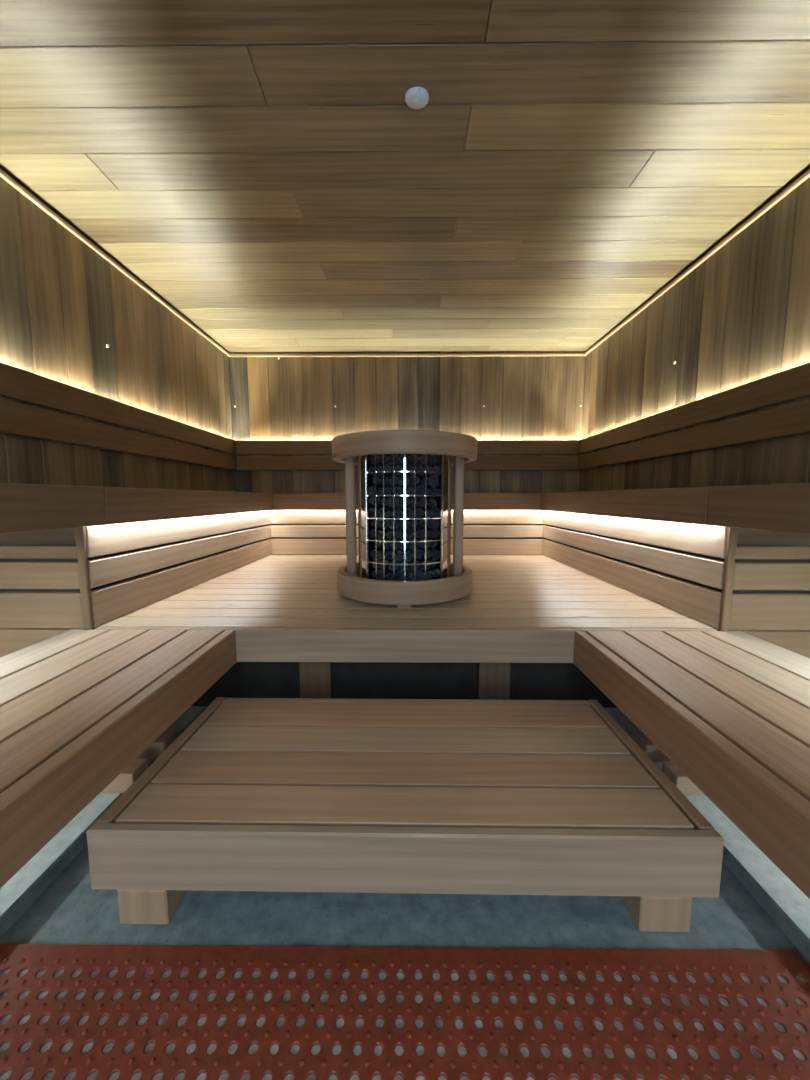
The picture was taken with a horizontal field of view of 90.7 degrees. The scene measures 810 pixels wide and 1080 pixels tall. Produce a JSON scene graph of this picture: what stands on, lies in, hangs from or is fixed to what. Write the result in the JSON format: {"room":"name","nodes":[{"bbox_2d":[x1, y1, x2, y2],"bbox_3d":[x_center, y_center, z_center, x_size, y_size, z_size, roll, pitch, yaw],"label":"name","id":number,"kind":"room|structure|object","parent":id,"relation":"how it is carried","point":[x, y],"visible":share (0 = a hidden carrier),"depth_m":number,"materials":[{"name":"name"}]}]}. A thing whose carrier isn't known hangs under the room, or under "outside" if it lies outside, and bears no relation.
{"room":"sauna","nodes":[
{"label":"sauna","id":0,"kind":"room"},
{"bbox_2d":[0,166,234,491],"bbox_3d":[-1.632,-0.408,1.324,0.100,2.235,4.895,0,6,0],"label":"wall","id":1,"kind":"structure","parent":0,"point":[62,302],"depth_m":2.02,"materials":[{"name":"brown wood"}]},
{"bbox_2d":[0,483,105,533],"bbox_3d":[-1.312,-0.014,0.393,0.534,0.132,2.003,0,6,0],"label":"bench","id":2,"kind":"object","parent":1,"relation":"attached to","point":[23,507],"visible":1,"depth_m":1.17,"materials":[{"name":"brown wood"}]},
{"bbox_2d":[0,706,207,937],"bbox_3d":[-1.179,0.684,1.426,0.804,0.042,4.674,0,6,0],"label":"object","id":3,"kind":"structure","parent":1,"relation":"attached to","point":[19,893],"depth_m":0.91,"materials":[{"name":"concrete"}]},
{"bbox_2d":[0,630,236,887],"bbox_3d":[-0.872,0.587,0.425,0.566,0.357,1.950,0,6,0],"label":"bench","id":4,"kind":"object","parent":3,"relation":"on","point":[84,713],"visible":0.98,"depth_m":0.90,"materials":[{"name":"brown wood"}]},
{"bbox_2d":[0,169,230,356],"bbox_3d":[-1.573,-1.390,1.221,0.018,0.020,4.695,0,6,0],"label":"trim","id":5,"kind":"structure","parent":1,"relation":"attached to","point":[3,175],"depth_m":2.01,"materials":[{"name":"brown wood"}]},
{"bbox_2d":[0,362,236,469],"bbox_3d":[-1.558,-0.540,1.490,0.044,0.264,4.292,0,6,0],"label":"backrest","id":6,"kind":"object","parent":1,"relation":"attached to","point":[15,383],"visible":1,"depth_m":1.98,"materials":[{"name":"brown wood"}]},
{"bbox_2d":[104,487,272,524],"bbox_3d":[-1.296,-0.239,2.534,0.534,0.132,2.298,0,6,0],"label":"bench","id":7,"kind":"object","parent":1,"relation":"attached to","point":[122,504],"visible":0.6,"depth_m":1.78,"materials":[{"name":"brown wood"}]},
{"bbox_2d":[0,0,809,351],"bbox_3d":[-0.002,-1.468,1.201,3.360,0.100,4.895,0,6,0],"label":"ceiling","id":8,"kind":"structure","parent":0,"point":[265,168],"depth_m":1.46,"materials":[{"name":"brown wood"}]},
{"bbox_2d":[405,87,428,108],"bbox_3d":[0.039,-1.414,1.284,0.074,0.024,0.063,3,7,27],"label":"ceiling sensor","id":9,"kind":"object","parent":8,"relation":"attached to","point":[415,97],"visible":1,"depth_m":1.27,"materials":[{"name":"white plastic"}]},
{"bbox_2d":[0,844,809,964],"bbox_3d":[-0.002,0.764,1.435,3.560,0.120,5.095,0,6,0],"label":"floor","id":10,"kind":"structure","parent":0,"point":[69,911],"depth_m":0.81,"materials":[{"name":"concrete"}]},
{"bbox_2d":[86,697,723,931],"bbox_3d":[-0.003,0.642,1.044,1.234,0.205,0.531,0,6,1],"label":"step platform","id":11,"kind":"object","parent":10,"relation":"on","point":[418,796],"visible":1,"depth_m":0.83,"materials":[{"name":"brown wood"}]},
{"bbox_2d":[0,944,809,1079],"bbox_3d":[-0.023,0.807,0.407,1.510,0.009,0.702,0,6,0],"label":"rubber mat","id":12,"kind":"object","parent":10,"relation":"on","point":[68,1012],"visible":1,"depth_m":0.66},
{"bbox_2d":[95,555,717,707],"bbox_3d":[0.005,0.413,2.291,2.188,0.400,1.810,0,6,0],"label":"bench","id":13,"kind":"object","parent":10,"relation":"on","point":[511,637],"visible":0.62,"depth_m":1.54,"materials":[{"name":"brown wood"}]},
{"bbox_2d":[0,510,271,656],"bbox_3d":[-1.321,0.199,2.290,0.500,0.686,1.844,0,6,0],"label":"bench backrest","id":14,"kind":"object","parent":13,"relation":"on","point":[55,582],"visible":0.66,"depth_m":1.45,"materials":[{"name":"brown wood"}]},
{"bbox_2d":[332,430,477,607],"bbox_3d":[-0.002,-0.108,1.919,0.676,0.714,0.676,1,6,6],"label":"stove","id":15,"kind":"object","parent":13,"relation":"on","point":[356,582],"visible":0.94,"depth_m":1.75,"materials":[{"name":"brown wood"}]},
{"bbox_2d":[398,476,409,485],"bbox_3d":[-0.005,-0.256,1.717,0.047,0.045,0.052,1,6,9],"label":"stone","id":16,"kind":"object","parent":15,"relation":"in","point":[401,481],"visible":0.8,"depth_m":1.70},
{"bbox_2d":[427,519,438,528],"bbox_3d":[0.124,-0.072,1.786,0.054,0.046,0.046,3,7,25],"label":"stone","id":17,"kind":"object","parent":15,"relation":"in","point":[433,523],"visible":0.91,"depth_m":1.77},
{"bbox_2d":[430,507,439,517],"bbox_3d":[0.134,-0.122,1.798,0.054,0.057,0.044,-4,7,-37],"label":"stone","id":18,"kind":"object","parent":17,"relation":"on","point":[435,510],"visible":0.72,"depth_m":1.78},
{"bbox_2d":[428,498,436,506],"bbox_3d":[0.123,-0.166,1.776,0.040,0.042,0.049,-3,7,-25],"label":"stone","id":19,"kind":"object","parent":18,"relation":"on","point":[431,502],"visible":0.94,"depth_m":1.76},
{"bbox_2d":[432,488,440,496],"bbox_3d":[0.139,-0.211,1.784,0.043,0.041,0.038,0,6,1],"label":"stone","id":20,"kind":"object","parent":19,"relation":"on","point":[435,491],"visible":0.82,"depth_m":1.77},
{"bbox_2d":[428,475,438,487],"bbox_3d":[0.125,-0.258,1.769,0.052,0.057,0.048,4,7,36],"label":"stone","id":21,"kind":"object","parent":20,"relation":"on","point":[434,481],"visible":0.84,"depth_m":1.75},
{"bbox_2d":[424,464,433,474],"bbox_3d":[0.101,-0.310,1.752,0.044,0.047,0.048,-3,7,-23],"label":"stone","id":22,"kind":"object","parent":21,"relation":"on","point":[429,468],"visible":0.55,"depth_m":1.74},
{"bbox_2d":[419,454,428,463],"bbox_3d":[0.081,-0.351,1.735,0.043,0.042,0.045,-4,7,-34],"label":"stone","id":23,"kind":"object","parent":22,"relation":"on","point":[422,457],"visible":0.79,"depth_m":1.72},
{"bbox_2d":[428,455,436,464],"bbox_3d":[0.119,-0.353,1.753,0.045,0.046,0.038,-2,6,-22],"label":"stone","id":24,"kind":"object","parent":22,"relation":"on","point":[432,459],"visible":0.83,"depth_m":1.74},
{"bbox_2d":[433,466,440,475],"bbox_3d":[0.142,-0.306,1.779,0.049,0.046,0.044,1,6,5],"label":"stone","id":25,"kind":"object","parent":21,"relation":"on","point":[435,468],"visible":0.66,"depth_m":1.76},
{"label":"stone","id":26,"kind":"object","parent":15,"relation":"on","visible":0},
{"bbox_2d":[374,569,382,579],"bbox_3d":[-0.112,0.155,1.797,0.044,0.052,0.042,-5,8,-41],"label":"stone","id":27,"kind":"object","parent":26,"relation":"on","point":[379,571],"visible":0.75,"depth_m":1.78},
{"bbox_2d":[380,560,388,569],"bbox_3d":[-0.087,0.112,1.780,0.042,0.042,0.045,3,7,25],"label":"stone","id":28,"kind":"object","parent":27,"relation":"on","point":[381,565],"visible":0.62,"depth_m":1.77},
{"bbox_2d":[377,551,382,559],"bbox_3d":[-0.112,0.068,1.786,0.040,0.042,0.037,5,8,39],"label":"stone","id":29,"kind":"object","parent":28,"relation":"on","point":[379,553],"visible":0.68,"depth_m":1.77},
{"bbox_2d":[385,551,392,559],"bbox_3d":[-0.064,0.068,1.766,0.038,0.036,0.049,3,7,25],"label":"stone","id":30,"kind":"object","parent":28,"relation":"on","point":[389,555],"visible":0.79,"depth_m":1.75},
{"bbox_2d":[381,542,389,548],"bbox_3d":[-0.087,0.024,1.774,0.037,0.035,0.045,4,7,37],"label":"stone","id":31,"kind":"object","parent":30,"relation":"on","point":[387,544],"visible":0.73,"depth_m":1.76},
{"bbox_2d":[390,538,398,548],"bbox_3d":[-0.049,0.016,1.754,0.039,0.050,0.047,3,7,27],"label":"stone","id":32,"kind":"object","parent":30,"relation":"on","point":[391,543],"visible":0.7,"depth_m":1.74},
{"bbox_2d":[386,531,392,538],"bbox_3d":[-0.064,-0.021,1.751,0.038,0.033,0.040,-1,6,-13],"label":"stone","id":33,"kind":"object","parent":32,"relation":"on","point":[389,535],"visible":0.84,"depth_m":1.74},
{"bbox_2d":[388,519,398,528],"bbox_3d":[-0.049,-0.071,1.741,0.047,0.049,0.052,1,6,10],"label":"stone","id":34,"kind":"object","parent":33,"relation":"on","point":[390,522],"visible":0.77,"depth_m":1.72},
{"label":"stone","id":35,"kind":"object","parent":26,"relation":"on","visible":0},
{"bbox_2d":[372,559,380,567],"bbox_3d":[-0.124,0.106,1.811,0.046,0.043,0.046,-4,7,-35],"label":"stone","id":36,"kind":"object","parent":35,"relation":"on","point":[374,560],"visible":0.62,"depth_m":1.80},
{"bbox_2d":[370,549,375,558],"bbox_3d":[-0.142,0.065,1.819,0.041,0.047,0.044,1,6,13],"label":"stone","id":37,"kind":"object","parent":36,"relation":"on","point":[373,552],"visible":0.71,"depth_m":1.81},
{"bbox_2d":[374,538,380,546],"bbox_3d":[-0.123,0.012,1.794,0.034,0.041,0.045,0,6,-5],"label":"stone","id":38,"kind":"object","parent":37,"relation":"on","point":[378,543],"visible":0.75,"depth_m":1.78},
{"bbox_2d":[369,529,374,536],"bbox_3d":[-0.144,-0.032,1.811,0.044,0.040,0.037,3,7,28],"label":"stone","id":39,"kind":"object","parent":38,"relation":"on","point":[372,531],"visible":0.62,"depth_m":1.80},
{"bbox_2d":[377,530,382,538],"bbox_3d":[-0.109,-0.023,1.781,0.036,0.039,0.042,-5,8,-41],"label":"stone","id":40,"kind":"object","parent":38,"relation":"on","point":[379,533],"visible":0.71,"depth_m":1.77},
{"bbox_2d":[371,519,379,527],"bbox_3d":[-0.129,-0.075,1.789,0.041,0.049,0.050,3,7,27],"label":"stone","id":41,"kind":"object","parent":40,"relation":"on","point":[373,520],"visible":0.53,"depth_m":1.77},
{"bbox_2d":[369,507,374,516],"bbox_3d":[-0.143,-0.124,1.803,0.040,0.046,0.053,2,6,20],"label":"stone","id":42,"kind":"object","parent":41,"relation":"on","point":[371,510],"visible":0.63,"depth_m":1.78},
{"bbox_2d":[377,519,388,528],"bbox_3d":[-0.092,-0.070,1.764,0.042,0.049,0.064,5,8,41],"label":"stone","id":43,"kind":"object","parent":40,"relation":"on","point":[379,522],"visible":0.71,"depth_m":1.75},
{"bbox_2d":[377,507,384,517],"bbox_3d":[-0.110,-0.120,1.768,0.039,0.051,0.044,1,6,6],"label":"stone","id":44,"kind":"object","parent":43,"relation":"on","point":[379,511],"visible":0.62,"depth_m":1.75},
{"bbox_2d":[369,497,379,506],"bbox_3d":[-0.132,-0.168,1.772,0.047,0.046,0.042,3,7,24],"label":"stone","id":45,"kind":"object","parent":44,"relation":"on","point":[372,499],"visible":0.82,"depth_m":1.76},
{"bbox_2d":[368,485,376,496],"bbox_3d":[-0.145,-0.217,1.780,0.044,0.052,0.055,0,6,0],"label":"stone","id":46,"kind":"object","parent":45,"relation":"on","point":[371,491],"visible":0.84,"depth_m":1.76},
{"bbox_2d":[372,476,379,483],"bbox_3d":[-0.128,-0.264,1.765,0.034,0.038,0.031,4,7,32],"label":"stone","id":47,"kind":"object","parent":46,"relation":"on","point":[377,478],"visible":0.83,"depth_m":1.75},
{"bbox_2d":[368,467,374,475],"bbox_3d":[-0.140,-0.306,1.780,0.041,0.040,0.042,-3,7,-28],"label":"stone","id":48,"kind":"object","parent":47,"relation":"on","point":[371,469],"visible":0.66,"depth_m":1.76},
{"bbox_2d":[370,455,379,463],"bbox_3d":[-0.132,-0.356,1.761,0.047,0.046,0.038,0,6,-1],"label":"stone","id":49,"kind":"object","parent":48,"relation":"on","point":[372,457],"visible":0.71,"depth_m":1.75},
{"bbox_2d":[376,466,384,475],"bbox_3d":[-0.107,-0.301,1.750,0.042,0.044,0.051,0,6,3],"label":"stone","id":50,"kind":"object","parent":47,"relation":"on","point":[379,468],"visible":0.67,"depth_m":1.74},
{"bbox_2d":[378,455,388,463],"bbox_3d":[-0.089,-0.347,1.726,0.042,0.038,0.049,-4,7,-34],"label":"stone","id":51,"kind":"object","parent":50,"relation":"on","point":[380,458],"visible":0.88,"depth_m":1.71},
{"bbox_2d":[377,487,382,494],"bbox_3d":[-0.105,-0.214,1.760,0.033,0.035,0.030,-1,6,-6],"label":"stone","id":52,"kind":"object","parent":45,"relation":"on","point":[380,490],"visible":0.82,"depth_m":1.75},
{"bbox_2d":[379,476,388,484],"bbox_3d":[-0.092,-0.260,1.745,0.041,0.038,0.046,2,6,18],"label":"stone","id":53,"kind":"object","parent":52,"relation":"on","point":[385,477],"visible":0.9,"depth_m":1.73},
{"bbox_2d":[380,499,387,505],"bbox_3d":[-0.093,-0.165,1.756,0.034,0.035,0.037,4,7,36],"label":"stone","id":54,"kind":"object","parent":44,"relation":"on","point":[385,500],"visible":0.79,"depth_m":1.74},
{"bbox_2d":[384,511,392,516],"bbox_3d":[-0.069,-0.113,1.742,0.040,0.030,0.038,-5,8,-37],"label":"stone","id":55,"kind":"object","parent":43,"relation":"on","point":[388,513],"visible":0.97,"depth_m":1.73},
{"bbox_2d":[387,496,398,506],"bbox_3d":[-0.051,-0.167,1.737,0.051,0.046,0.052,0,6,-4],"label":"stone","id":56,"kind":"object","parent":55,"relation":"on","point":[390,499],"visible":0.86,"depth_m":1.72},
{"bbox_2d":[384,487,391,494],"bbox_3d":[-0.075,-0.213,1.738,0.037,0.035,0.039,0,6,3],"label":"stone","id":57,"kind":"object","parent":56,"relation":"on","point":[388,490],"visible":0.95,"depth_m":1.73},
{"bbox_2d":[394,486,403,494],"bbox_3d":[-0.028,-0.211,1.726,0.045,0.041,0.048,4,7,33],"label":"stone","id":58,"kind":"object","parent":56,"relation":"on","point":[398,490],"visible":0.89,"depth_m":1.71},
{"bbox_2d":[389,476,397,485],"bbox_3d":[-0.045,-0.255,1.722,0.044,0.040,0.041,-4,7,-32],"label":"stone","id":59,"kind":"object","parent":58,"relation":"on","point":[391,478],"visible":0.91,"depth_m":1.71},
{"bbox_2d":[384,463,392,473],"bbox_3d":[-0.071,-0.307,1.719,0.045,0.044,0.032,-1,6,-9],"label":"stone","id":60,"kind":"object","parent":59,"relation":"on","point":[387,467],"visible":0.77,"depth_m":1.71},
{"bbox_2d":[389,454,399,463],"bbox_3d":[-0.046,-0.348,1.716,0.041,0.048,0.045,5,8,40],"label":"stone","id":61,"kind":"object","parent":60,"relation":"on","point":[396,457],"visible":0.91,"depth_m":1.70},
{"bbox_2d":[394,466,403,474],"bbox_3d":[-0.022,-0.300,1.723,0.045,0.042,0.051,-2,6,-21],"label":"stone","id":62,"kind":"object","parent":59,"relation":"on","point":[397,468],"visible":0.84,"depth_m":1.71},
{"bbox_2d":[400,454,408,462],"bbox_3d":[-0.005,-0.348,1.707,0.039,0.044,0.036,3,7,27],"label":"stone","id":63,"kind":"object","parent":62,"relation":"on","point":[401,455],"visible":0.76,"depth_m":1.69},
{"label":"stone","id":64,"kind":"object","parent":15,"relation":"in","visible":0},
{"bbox_2d":[385,573,392,579],"bbox_3d":[-0.071,0.162,1.777,0.039,0.034,0.042,3,7,26],"label":"stone","id":65,"kind":"object","parent":64,"relation":"on","point":[389,576],"visible":0.89,"depth_m":1.76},
{"label":"stone","id":66,"kind":"object","parent":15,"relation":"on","visible":0},
{"bbox_2d":[395,571,403,580],"bbox_3d":[-0.026,0.159,1.765,0.042,0.049,0.041,-1,6,-7],"label":"stone","id":67,"kind":"object","parent":66,"relation":"on","point":[399,576],"visible":0.93,"depth_m":1.75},
{"bbox_2d":[389,560,398,570],"bbox_3d":[-0.049,0.112,1.758,0.047,0.047,0.046,-2,6,-21],"label":"stone","id":68,"kind":"object","parent":67,"relation":"on","point":[396,562],"visible":0.75,"depth_m":1.74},
{"bbox_2d":[395,551,403,560],"bbox_3d":[-0.026,0.072,1.752,0.042,0.046,0.034,-6,8,-43],"label":"stone","id":69,"kind":"object","parent":68,"relation":"on","point":[399,556],"visible":0.97,"depth_m":1.74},
{"bbox_2d":[400,562,408,570],"bbox_3d":[-0.004,0.116,1.763,0.036,0.040,0.040,5,8,40],"label":"stone","id":70,"kind":"object","parent":67,"relation":"on","point":[401,566],"visible":0.65,"depth_m":1.75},
{"bbox_2d":[406,551,413,561],"bbox_3d":[0.018,0.073,1.754,0.038,0.047,0.036,-4,7,-34],"label":"stone","id":71,"kind":"object","parent":70,"relation":"on","point":[409,555],"visible":0.84,"depth_m":1.74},
{"bbox_2d":[399,540,408,547],"bbox_3d":[-0.005,0.017,1.749,0.045,0.041,0.040,2,6,22],"label":"stone","id":72,"kind":"object","parent":71,"relation":"on","point":[401,545],"visible":0.69,"depth_m":1.73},
{"bbox_2d":[395,531,403,538],"bbox_3d":[-0.027,-0.023,1.753,0.042,0.037,0.039,-2,7,-18],"label":"stone","id":73,"kind":"object","parent":72,"relation":"on","point":[399,535],"visible":0.95,"depth_m":1.74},
{"bbox_2d":[406,532,413,538],"bbox_3d":[0.017,-0.020,1.742,0.043,0.034,0.040,-4,7,-31],"label":"stone","id":74,"kind":"object","parent":72,"relation":"on","point":[409,535],"visible":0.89,"depth_m":1.73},
{"bbox_2d":[399,520,409,527],"bbox_3d":[-0.004,-0.068,1.736,0.043,0.037,0.042,-3,7,-27],"label":"stone","id":75,"kind":"object","parent":74,"relation":"on","point":[401,523],"visible":0.79,"depth_m":1.72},
{"bbox_2d":[395,510,403,517],"bbox_3d":[-0.026,-0.110,1.737,0.048,0.042,0.039,3,7,28],"label":"stone","id":76,"kind":"object","parent":75,"relation":"on","point":[398,513],"visible":0.83,"depth_m":1.72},
{"bbox_2d":[400,496,409,506],"bbox_3d":[-0.002,-0.166,1.727,0.036,0.046,0.041,5,8,39],"label":"stone","id":77,"kind":"object","parent":76,"relation":"on","point":[407,497],"visible":0.74,"depth_m":1.72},
{"bbox_2d":[406,487,413,496],"bbox_3d":[0.021,-0.207,1.722,0.039,0.040,0.041,4,7,34],"label":"stone","id":78,"kind":"object","parent":77,"relation":"on","point":[409,491],"visible":0.83,"depth_m":1.71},
{"bbox_2d":[406,572,413,580],"bbox_3d":[0.024,0.163,1.769,0.042,0.035,0.039,1,6,12],"label":"stone","id":79,"kind":"object","parent":66,"relation":"on","point":[410,576],"visible":0.88,"depth_m":1.75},
{"label":"stone","id":80,"kind":"object","parent":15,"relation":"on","visible":0},
{"bbox_2d":[426,571,432,579],"bbox_3d":[0.105,0.160,1.800,0.042,0.044,0.044,6,8,44],"label":"stone","id":81,"kind":"object","parent":80,"relation":"on","point":[429,574],"visible":0.71,"depth_m":1.79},
{"bbox_2d":[420,561,429,569],"bbox_3d":[0.089,0.114,1.775,0.043,0.046,0.042,0,6,3],"label":"stone","id":82,"kind":"object","parent":81,"relation":"on","point":[427,565],"visible":0.75,"depth_m":1.76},
{"bbox_2d":[424,549,432,558],"bbox_3d":[0.104,0.064,1.790,0.038,0.047,0.045,-3,7,-24],"label":"stone","id":83,"kind":"object","parent":82,"relation":"on","point":[429,553],"visible":0.82,"depth_m":1.77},
{"bbox_2d":[419,538,429,547],"bbox_3d":[0.087,0.013,1.772,0.048,0.046,0.052,-3,7,-28],"label":"stone","id":84,"kind":"object","parent":83,"relation":"on","point":[422,544],"visible":0.77,"depth_m":1.75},
{"bbox_2d":[430,559,435,567],"bbox_3d":[0.123,0.104,1.806,0.039,0.040,0.034,2,6,22],"label":"stone","id":85,"kind":"object","parent":81,"relation":"on","point":[431,560],"visible":0.73,"depth_m":1.79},
{"bbox_2d":[431,549,439,559],"bbox_3d":[0.140,0.066,1.813,0.045,0.053,0.048,-1,6,-8],"label":"stone","id":86,"kind":"object","parent":85,"relation":"on","point":[436,554],"visible":0.77,"depth_m":1.80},
{"bbox_2d":[430,541,436,547],"bbox_3d":[0.124,0.018,1.800,0.037,0.040,0.040,-5,8,-38],"label":"stone","id":87,"kind":"object","parent":86,"relation":"on","point":[433,544],"visible":0.7,"depth_m":1.78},
{"bbox_2d":[429,528,439,538],"bbox_3d":[0.132,-0.030,1.809,0.052,0.050,0.038,1,6,13],"label":"stone","id":88,"kind":"object","parent":87,"relation":"on","point":[434,532],"visible":0.89,"depth_m":1.79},
{"bbox_2d":[432,568,439,576],"bbox_3d":[0.141,0.150,1.827,0.046,0.042,0.040,-2,6,-20],"label":"stone","id":89,"kind":"object","parent":80,"relation":"on","point":[436,572],"visible":0.84,"depth_m":1.81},
{"bbox_2d":[270,510,543,554],"bbox_3d":[0.012,-0.009,3.178,2.152,0.456,0.027,0,6,0],"label":"bench backrest","id":90,"kind":"object","parent":13,"relation":"attached to","point":[293,532],"visible":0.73,"depth_m":3.16,"materials":[{"name":"brown wood"}]},
{"bbox_2d":[542,510,809,658],"bbox_3d":[1.331,0.201,2.271,0.500,0.686,1.844,0,6,0],"label":"bench backrest","id":91,"kind":"object","parent":13,"relation":"on","point":[756,583],"visible":0.69,"depth_m":1.44,"materials":[{"name":"brown wood"}]},
{"bbox_2d":[228,350,586,554],"bbox_3d":[0.016,-0.657,3.697,3.360,2.235,0.100,0,6,0],"label":"wall","id":92,"kind":"structure","parent":0,"point":[523,397],"depth_m":3.59,"materials":[{"name":"brown wood"}]},
{"bbox_2d":[272,493,540,509],"bbox_3d":[0.013,-0.328,3.380,2.124,0.132,0.576,0,6,0],"label":"bench","id":93,"kind":"object","parent":92,"relation":"attached to","point":[281,501],"visible":0.62,"depth_m":3.09,"materials":[{"name":"brown wood"}]},
{"bbox_2d":[236,440,578,469],"bbox_3d":[0.016,-0.763,3.613,3.071,0.264,0.044,0,6,0],"label":"backrest","id":94,"kind":"object","parent":92,"relation":"attached to","point":[274,448],"visible":0.66,"depth_m":3.59,"materials":[{"name":"brown wood"}]},
{"bbox_2d":[231,353,583,356],"bbox_3d":[0.016,-1.633,3.535,3.120,0.020,0.018,0,6,0],"label":"trim","id":95,"kind":"structure","parent":92,"relation":"attached to","point":[523,354],"depth_m":3.53,"materials":[{"name":"brown wood"}]},
{"bbox_2d":[580,166,809,490],"bbox_3d":[1.628,-0.405,1.300,0.100,2.235,4.895,0,6,0],"label":"wall","id":96,"kind":"structure","parent":0,"point":[741,316],"depth_m":2.03,"materials":[{"name":"brown wood"}]},
{"bbox_2d":[541,487,708,524],"bbox_3d":[1.310,-0.237,2.514,0.534,0.132,2.298,0,6,0],"label":"bench","id":97,"kind":"object","parent":96,"relation":"attached to","point":[688,505],"visible":0.64,"depth_m":1.77,"materials":[{"name":"brown wood"}]},
{"bbox_2d":[578,362,809,469],"bbox_3d":[1.557,-0.538,1.466,0.044,0.264,4.292,0,6,0],"label":"backrest","id":98,"kind":"object","parent":96,"relation":"attached to","point":[791,384],"visible":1,"depth_m":1.98,"materials":[{"name":"brown wood"}]},
{"bbox_2d":[584,169,809,355],"bbox_3d":[1.569,-1.387,1.198,0.018,0.020,4.695,0,6,0],"label":"led strip light","id":99,"kind":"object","parent":96,"relation":"attached to","point":[806,175],"depth_m":2.01,"materials":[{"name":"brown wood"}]},
{"bbox_2d":[604,708,809,961],"bbox_3d":[1.161,0.686,1.409,0.831,0.042,4.674,0,6,0],"label":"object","id":100,"kind":"structure","parent":96,"relation":"attached to","point":[780,898],"depth_m":0.87,"materials":[{"name":"concrete"}]},
{"bbox_2d":[573,631,809,898],"bbox_3d":[0.853,0.589,0.412,0.566,0.357,1.950,0,6,0],"label":"bench","id":101,"kind":"object","parent":100,"relation":"on","point":[725,715],"visible":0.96,"depth_m":0.88,"materials":[{"name":"brown wood"}]},
{"bbox_2d":[706,483,809,534],"bbox_3d":[1.294,-0.012,0.373,0.534,0.132,2.003,0,6,0],"label":"bench","id":102,"kind":"object","parent":96,"relation":"attached to","point":[767,507],"visible":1,"depth_m":1.16,"materials":[{"name":"brown wood"}]},
{"label":"stone","id":103,"kind":"object","parent":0,"visible":0},
{"bbox_2d":[415,570,424,580],"bbox_3d":[0.069,0.160,1.771,0.050,0.056,0.046,-4,7,-31],"label":"stone","id":104,"kind":"object","parent":103,"relation":"on","point":[420,575],"visible":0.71,"depth_m":1.75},
{"bbox_2d":[410,561,419,570],"bbox_3d":[0.047,0.115,1.768,0.037,0.047,0.049,-4,7,-33],"label":"stone","id":105,"kind":"object","parent":104,"relation":"on","point":[416,562],"visible":0.7,"depth_m":1.75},
{"bbox_2d":[413,550,423,558],"bbox_3d":[0.061,0.063,1.766,0.047,0.040,0.038,0,6,-2],"label":"stone","id":106,"kind":"object","parent":105,"relation":"on","point":[419,553],"visible":0.85,"depth_m":1.75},
{"bbox_2d":[410,538,419,550],"bbox_3d":[0.043,0.021,1.754,0.044,0.060,0.046,3,7,29],"label":"stone","id":107,"kind":"object","parent":106,"relation":"on","point":[411,543],"visible":0.73,"depth_m":1.74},
{"bbox_2d":[416,529,424,538],"bbox_3d":[0.065,-0.026,1.752,0.047,0.043,0.042,1,6,6],"label":"stone","id":108,"kind":"object","parent":107,"relation":"on","point":[420,533],"visible":0.9,"depth_m":1.74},
{"bbox_2d":[409,520,417,525],"bbox_3d":[0.037,-0.074,1.747,0.038,0.032,0.034,-1,6,-13],"label":"stone","id":109,"kind":"object","parent":108,"relation":"on","point":[411,523],"visible":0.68,"depth_m":1.74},
{"bbox_2d":[406,508,413,517],"bbox_3d":[0.019,-0.117,1.739,0.044,0.046,0.047,4,7,34],"label":"stone","id":110,"kind":"object","parent":109,"relation":"on","point":[409,513],"visible":0.78,"depth_m":1.73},
{"bbox_2d":[411,498,417,505],"bbox_3d":[0.042,-0.164,1.736,0.038,0.041,0.035,-2,6,-14],"label":"stone","id":111,"kind":"object","parent":110,"relation":"on","point":[412,499],"visible":0.76,"depth_m":1.73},
{"bbox_2d":[419,517,428,526],"bbox_3d":[0.081,-0.079,1.757,0.045,0.042,0.039,-1,6,-9],"label":"stone","id":112,"kind":"object","parent":108,"relation":"on","point":[422,521],"visible":0.79,"depth_m":1.75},
{"bbox_2d":[416,508,424,517],"bbox_3d":[0.064,-0.119,1.745,0.040,0.045,0.033,-2,6,-22],"label":"stone","id":113,"kind":"object","parent":112,"relation":"on","point":[419,511],"visible":0.94,"depth_m":1.74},
{"bbox_2d":[419,498,427,505],"bbox_3d":[0.082,-0.166,1.754,0.041,0.039,0.035,1,6,5],"label":"stone","id":114,"kind":"object","parent":113,"relation":"on","point":[421,500],"visible":0.86,"depth_m":1.74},
{"bbox_2d":[416,485,424,496],"bbox_3d":[0.066,-0.213,1.729,0.048,0.050,0.048,2,6,20],"label":"stone","id":115,"kind":"object","parent":114,"relation":"on","point":[420,490],"visible":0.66,"depth_m":1.72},
{"bbox_2d":[410,475,418,484],"bbox_3d":[0.039,-0.259,1.722,0.042,0.043,0.038,3,7,28],"label":"stone","id":116,"kind":"object","parent":115,"relation":"on","point":[412,476],"visible":0.8,"depth_m":1.71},
{"bbox_2d":[406,465,413,474],"bbox_3d":[0.025,-0.301,1.710,0.041,0.043,0.037,-4,7,-34],"label":"stone","id":117,"kind":"object","parent":116,"relation":"on","point":[410,467],"visible":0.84,"depth_m":1.70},
{"bbox_2d":[409,454,419,463],"bbox_3d":[0.041,-0.346,1.709,0.047,0.044,0.034,-3,7,-23],"label":"stone","id":118,"kind":"object","parent":117,"relation":"on","point":[411,457],"visible":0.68,"depth_m":1.70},
{"bbox_2d":[416,466,424,474],"bbox_3d":[0.064,-0.298,1.720,0.044,0.041,0.038,-1,6,-10],"label":"stone","id":119,"kind":"object","parent":116,"relation":"on","point":[419,468],"visible":0.79,"depth_m":1.71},
{"bbox_2d":[421,477,429,485],"bbox_3d":[0.090,-0.255,1.739,0.036,0.039,0.045,-2,6,-16],"label":"stone","id":120,"kind":"object","parent":115,"relation":"on","point":[423,479],"visible":0.82,"depth_m":1.73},
{"bbox_2d":[426,510,431,517],"bbox_3d":[0.105,-0.114,1.760,0.031,0.038,0.030,1,6,6],"label":"stone","id":121,"kind":"object","parent":112,"relation":"on","point":[428,513],"visible":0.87,"depth_m":1.75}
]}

